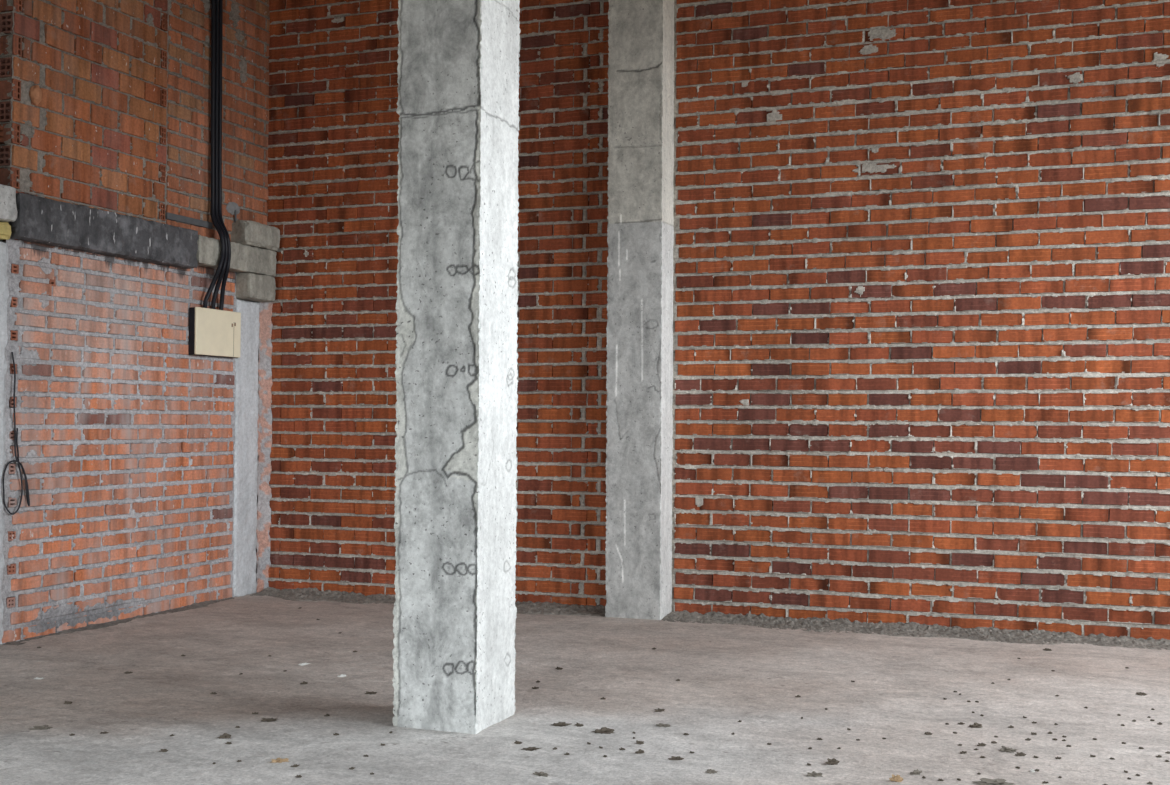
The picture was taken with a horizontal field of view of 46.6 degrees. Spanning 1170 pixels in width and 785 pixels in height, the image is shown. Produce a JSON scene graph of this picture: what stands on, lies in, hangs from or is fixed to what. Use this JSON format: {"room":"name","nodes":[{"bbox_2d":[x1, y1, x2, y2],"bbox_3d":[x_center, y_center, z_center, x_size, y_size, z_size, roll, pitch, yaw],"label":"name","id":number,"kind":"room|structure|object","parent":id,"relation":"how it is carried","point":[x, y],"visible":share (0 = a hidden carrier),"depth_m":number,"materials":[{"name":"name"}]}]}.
{"room":"unfinished building interior","nodes":[
{"label":"unfinished building interior","id":0,"kind":"room"},
{"bbox_2d":[0,0,269,644],"bbox_3d":[-4.368,-0.965,5.203,0.409,4.639,11.100,0,-1,20],"label":"wall","id":1,"kind":"structure","parent":0,"point":[126,436],"depth_m":8.55,"materials":[{"name":"red brick"}]},
{"bbox_2d":[0,184,17,221],"bbox_3d":[-3.442,-1.056,7.399,0.378,0.203,0.562,0,-1,20],"label":"stub","id":2,"kind":"object","parent":1,"relation":"attached to","point":[8,208],"visible":1,"depth_m":7.53,"materials":[{"name":"grey concrete"}]},
{"bbox_2d":[2,352,29,514],"bbox_3d":[-3.221,0.231,7.691,0.020,0.920,0.209,0,-1,20],"label":"wire loop","id":3,"kind":"object","parent":1,"relation":"hanging from","point":[15,428],"visible":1,"depth_m":7.68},
{"bbox_2d":[29,85,41,104],"bbox_3d":[-3.175,-1.719,7.837,0.061,0.115,0.073,0,-1,20],"label":"wedge","id":4,"kind":"object","parent":1,"relation":"attached to","point":[35,93],"visible":1,"depth_m":7.82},
{"bbox_2d":[8,193,198,268],"bbox_3d":[-2.979,-0.982,8.409,0.209,0.266,1.641,0,-1,20],"label":"lintel beam","id":5,"kind":"structure","parent":1,"relation":"attached to","point":[41,220],"depth_m":8.25,"materials":[{"name":"concrete"}]},
{"bbox_2d":[166,212,212,228],"bbox_3d":[-2.681,-1.165,9.206,0.016,0.044,0.497,0,-1,20],"label":"metal strip","id":6,"kind":"object","parent":1,"relation":"attached to","point":[170,216],"visible":1,"depth_m":9.19,"materials":[{"name":"grey metal"}]},
{"bbox_2d":[189,307,240,357],"bbox_3d":[-2.565,-0.412,9.418,0.068,0.325,0.514,0,-1,20],"label":"box","id":7,"kind":"object","parent":1,"relation":"attached to","point":[212,332],"visible":1,"depth_m":9.36,"materials":[{"name":"beige plastic"}]},
{"bbox_2d":[203,0,230,309],"bbox_3d":[-2.525,-1.817,9.410,0.129,2.490,0.220,0,-1,20],"label":"cable bundle","id":8,"kind":"object","parent":1,"relation":"attached to","point":[222,271],"visible":1,"depth_m":9.41,"materials":[{"name":"black plastic"}]},
{"bbox_2d":[226,202,239,221],"bbox_3d":[-2.506,-1.240,9.677,0.035,0.238,0.178,0,-1,20],"label":"mortar patch","id":9,"kind":"object","parent":1,"relation":"attached to","point":[232,208],"visible":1,"depth_m":9.67,"materials":[{"name":"grey concrete"}]},
{"bbox_2d":[256,302,273,591],"bbox_3d":[-2.367,0.399,9.996,0.124,2.136,0.037,1,-2,-42],"label":"trim","id":10,"kind":"structure","parent":1,"relation":"attached to","point":[264,429],"depth_m":10.01,"materials":[{"name":"grey concrete"}]},
{"bbox_2d":[0,592,1169,784],"bbox_3d":[-0.143,1.346,3.439,9.548,0.013,11.012,0,-1,20],"label":"floor","id":11,"kind":"structure","parent":0,"point":[728,674],"depth_m":6.04,"materials":[{"name":"concrete"}]},
{"bbox_2d":[0,241,8,643],"bbox_3d":[-3.485,0.278,7.403,0.289,2.274,0.602,0,-1,20],"label":"pier","id":12,"kind":"object","parent":11,"relation":"on","point":[4,293],"visible":1,"depth_m":7.60,"materials":[{"name":"grey concrete"}]},
{"bbox_2d":[0,222,11,239],"bbox_3d":[-3.331,-0.906,7.427,0.154,0.105,0.401,0,-1,20],"label":"lump","id":13,"kind":"object","parent":12,"relation":"on","point":[5,228],"visible":1,"depth_m":7.54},
{"bbox_2d":[28,725,52,729],"bbox_3d":[-2.233,1.375,5.554,0.060,0.019,0.096,-1,-2,43],"label":"clod","id":14,"kind":"object","parent":11,"relation":"on","point":[44,727],"visible":1,"depth_m":5.55,"materials":[{"name":"grey concrete"}]},
{"bbox_2d":[6,597,233,645],"bbox_3d":[-2.851,1.434,8.626,0.121,0.035,2.156,0,-1,20],"label":"rubble","id":15,"kind":"object","parent":11,"relation":"on","point":[205,603],"visible":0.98,"depth_m":8.48,"materials":[{"name":"grey concrete"}]},
{"bbox_2d":[217,733,230,738],"bbox_3d":[-1.438,1.374,5.415,0.050,0.030,0.041,0,-1,29],"label":"clod","id":16,"kind":"object","parent":11,"relation":"on","point":[225,735],"visible":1,"depth_m":5.41,"materials":[{"name":"grey concrete"}]},
{"bbox_2d":[232,299,259,596],"bbox_3d":[-2.495,0.401,9.844,0.118,2.141,0.296,0,-1,20],"label":"pier","id":17,"kind":"object","parent":11,"relation":"on","point":[246,379],"visible":0.7,"depth_m":9.81,"materials":[{"name":"grey concrete"}]},
{"bbox_2d":[235,273,275,301],"bbox_3d":[-2.431,-0.762,9.869,0.225,0.190,0.335,0,-1,20],"label":"corbel","id":18,"kind":"object","parent":17,"relation":"on","point":[251,287],"visible":0.89,"depth_m":9.75,"materials":[{"name":"concrete"}]},
{"bbox_2d":[196,234,276,276],"bbox_3d":[-2.531,-0.959,9.622,0.208,0.197,0.944,0,-1,20],"label":"tie beam","id":19,"kind":"structure","parent":18,"relation":"on","point":[244,258],"depth_m":9.60,"materials":[{"name":"concrete"}]},
{"bbox_2d":[230,220,279,250],"bbox_3d":[-2.426,-1.137,9.858,0.246,0.179,0.439,0,-1,20],"label":"block","id":20,"kind":"object","parent":19,"relation":"on","point":[244,232],"visible":0.73,"depth_m":9.72,"materials":[{"name":"concrete"}]},
{"bbox_2d":[260,718,276,721],"bbox_3d":[-1.334,1.382,5.726,0.078,0.018,0.054,1,-1,-13],"label":"clod","id":21,"kind":"object","parent":11,"relation":"on","point":[263,719],"visible":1,"depth_m":5.71,"materials":[{"name":"grey concrete"}]},
{"bbox_2d":[270,757,289,762],"bbox_3d":[-1.137,1.368,5.041,0.076,0.022,0.047,1,-1,-22],"label":"clod","id":22,"kind":"object","parent":11,"relation":"on","point":[277,760],"visible":1,"depth_m":5.03,"materials":[{"name":"beige stone"}]},
{"bbox_2d":[250,587,605,616],"bbox_3d":[-1.126,1.443,9.385,2.712,0.069,0.388,0,-1,20],"label":"rubble","id":23,"kind":"object","parent":11,"relation":"on","point":[298,594],"visible":0.58,"depth_m":9.53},
{"bbox_2d":[392,0,520,733],"bbox_3d":[-0.540,-0.905,5.820,0.395,4.610,0.413,0,-1,20],"label":"concrete column","id":24,"kind":"structure","parent":11,"relation":"on","point":[455,610],"depth_m":5.63,"materials":[{"name":"grey concrete"}]},
{"bbox_2d":[521,747,539,750],"bbox_3d":[-0.208,1.384,5.266,0.085,0.016,0.056,0,-1,7],"label":"clod","id":25,"kind":"object","parent":11,"relation":"on","point":[528,748],"visible":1,"depth_m":5.25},
{"bbox_2d":[533,772,547,776],"bbox_3d":[-0.158,1.375,4.887,0.069,0.018,0.043,0,-1,27],"label":"clod","id":26,"kind":"object","parent":11,"relation":"on","point":[535,773],"visible":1,"depth_m":4.88,"materials":[{"name":"grey concrete"}]},
{"bbox_2d":[551,722,570,726],"bbox_3d":[-0.099,1.390,5.674,0.092,0.026,0.060,0,-1,17],"label":"clod","id":27,"kind":"object","parent":11,"relation":"on","point":[560,724],"visible":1,"depth_m":5.66,"materials":[{"name":"grey concrete"}]},
{"bbox_2d":[591,727,614,733],"bbox_3d":[0.076,1.387,5.558,0.086,0.031,0.071,-1,-2,39],"label":"clod","id":28,"kind":"object","parent":11,"relation":"on","point":[604,730],"visible":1,"depth_m":5.54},
{"bbox_2d":[635,749,643,753],"bbox_3d":[0.211,1.383,5.217,0.037,0.022,0.030,0,-1,11],"label":"crumb","id":29,"kind":"object","parent":11,"relation":"on","point":[639,751],"visible":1,"depth_m":5.21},
{"bbox_2d":[605,0,674,619],"bbox_3d":[0.372,-0.834,8.964,0.383,4.610,0.308,0,-1,20],"label":"concrete pillar","id":30,"kind":"structure","parent":11,"relation":"on","point":[640,231],"depth_m":8.82,"materials":[{"name":"grey concrete"}]},
{"bbox_2d":[656,723,670,726],"bbox_3d":[0.328,1.393,5.678,0.057,0.016,0.061,1,-1,-25],"label":"clod","id":31,"kind":"object","parent":11,"relation":"on","point":[659,724],"visible":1,"depth_m":5.67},
{"bbox_2d":[668,756,683,759],"bbox_3d":[0.341,1.381,5.113,0.062,0.019,0.038,1,-1,-31],"label":"clod","id":32,"kind":"object","parent":11,"relation":"on","point":[672,757],"visible":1,"depth_m":5.11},
{"bbox_2d":[705,769,717,773],"bbox_3d":[0.458,1.378,4.925,0.040,0.022,0.037,-1,-2,45],"label":"clod","id":33,"kind":"object","parent":11,"relation":"on","point":[710,771],"visible":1,"depth_m":4.92,"materials":[{"name":"grey concrete"}]},
{"bbox_2d":[807,771,822,776],"bbox_3d":[0.824,1.377,4.885,0.065,0.026,0.040,0,-1,0],"label":"clod","id":34,"kind":"object","parent":11,"relation":"on","point":[813,774],"visible":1,"depth_m":4.88,"materials":[{"name":"grey concrete"}]},
{"bbox_2d":[825,758,839,764],"bbox_3d":[0.921,1.381,5.059,0.057,0.037,0.035,1,-2,-42],"label":"clod","id":35,"kind":"object","parent":11,"relation":"on","point":[833,761],"visible":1,"depth_m":5.06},
{"bbox_2d":[889,774,902,781],"bbox_3d":[1.105,1.378,4.824,0.050,0.042,0.031,1,-1,-22],"label":"chip","id":36,"kind":"object","parent":11,"relation":"on","point":[894,778],"visible":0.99,"depth_m":4.82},
{"bbox_2d":[662,610,1169,649],"bbox_3d":[2.271,1.437,8.132,3.744,0.066,0.390,0,-1,20],"label":"rubble","id":37,"kind":"object","parent":11,"relation":"on","point":[1035,636],"visible":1,"depth_m":8.25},
{"bbox_2d":[910,769,921,774],"bbox_3d":[1.204,1.386,4.936,0.062,0.028,0.041,1,-1,-19],"label":"clod","id":38,"kind":"object","parent":11,"relation":"on","point":[915,772],"visible":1,"depth_m":4.93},
{"bbox_2d":[968,722,981,727],"bbox_3d":[1.640,1.399,5.695,0.056,0.027,0.046,0,-1,27],"label":"clod","id":39,"kind":"object","parent":11,"relation":"on","point":[975,725],"visible":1,"depth_m":5.69,"materials":[{"name":"grey concrete"}]},
{"bbox_2d":[972,778,1014,784],"bbox_3d":[1.436,1.381,4.788,0.150,0.024,0.092,1,-1,-19],"label":"clod","id":40,"kind":"object","parent":11,"relation":"on","point":[984,781],"visible":1,"depth_m":4.79,"materials":[{"name":"grey concrete"}]},
{"bbox_2d":[1000,746,1015,752],"bbox_3d":[1.644,1.391,5.278,0.068,0.027,0.047,0,-1,23],"label":"clod","id":41,"kind":"object","parent":11,"relation":"on","point":[1006,749],"visible":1,"depth_m":5.27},
{"bbox_2d":[1015,752,1025,755],"bbox_3d":[1.668,1.390,5.202,0.045,0.023,0.028,1,-1,-34],"label":"crumb","id":42,"kind":"object","parent":11,"relation":"on","point":[1018,753],"visible":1,"depth_m":5.20,"materials":[{"name":"grey concrete"}]},
{"bbox_2d":[1136,692,1146,695],"bbox_3d":[2.625,1.424,6.403,0.044,0.024,0.047,1,-2,-41],"label":"clod","id":43,"kind":"object","parent":11,"relation":"on","point":[1137,693],"visible":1,"depth_m":6.40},
{"bbox_2d":[256,0,1169,639],"bbox_3d":[1.888,-0.849,8.529,9.210,4.621,0.047,0,-1,20],"label":"wall","id":44,"kind":"structure","parent":0,"point":[921,248],"depth_m":8.64,"materials":[{"name":"red brick"}]}
]}

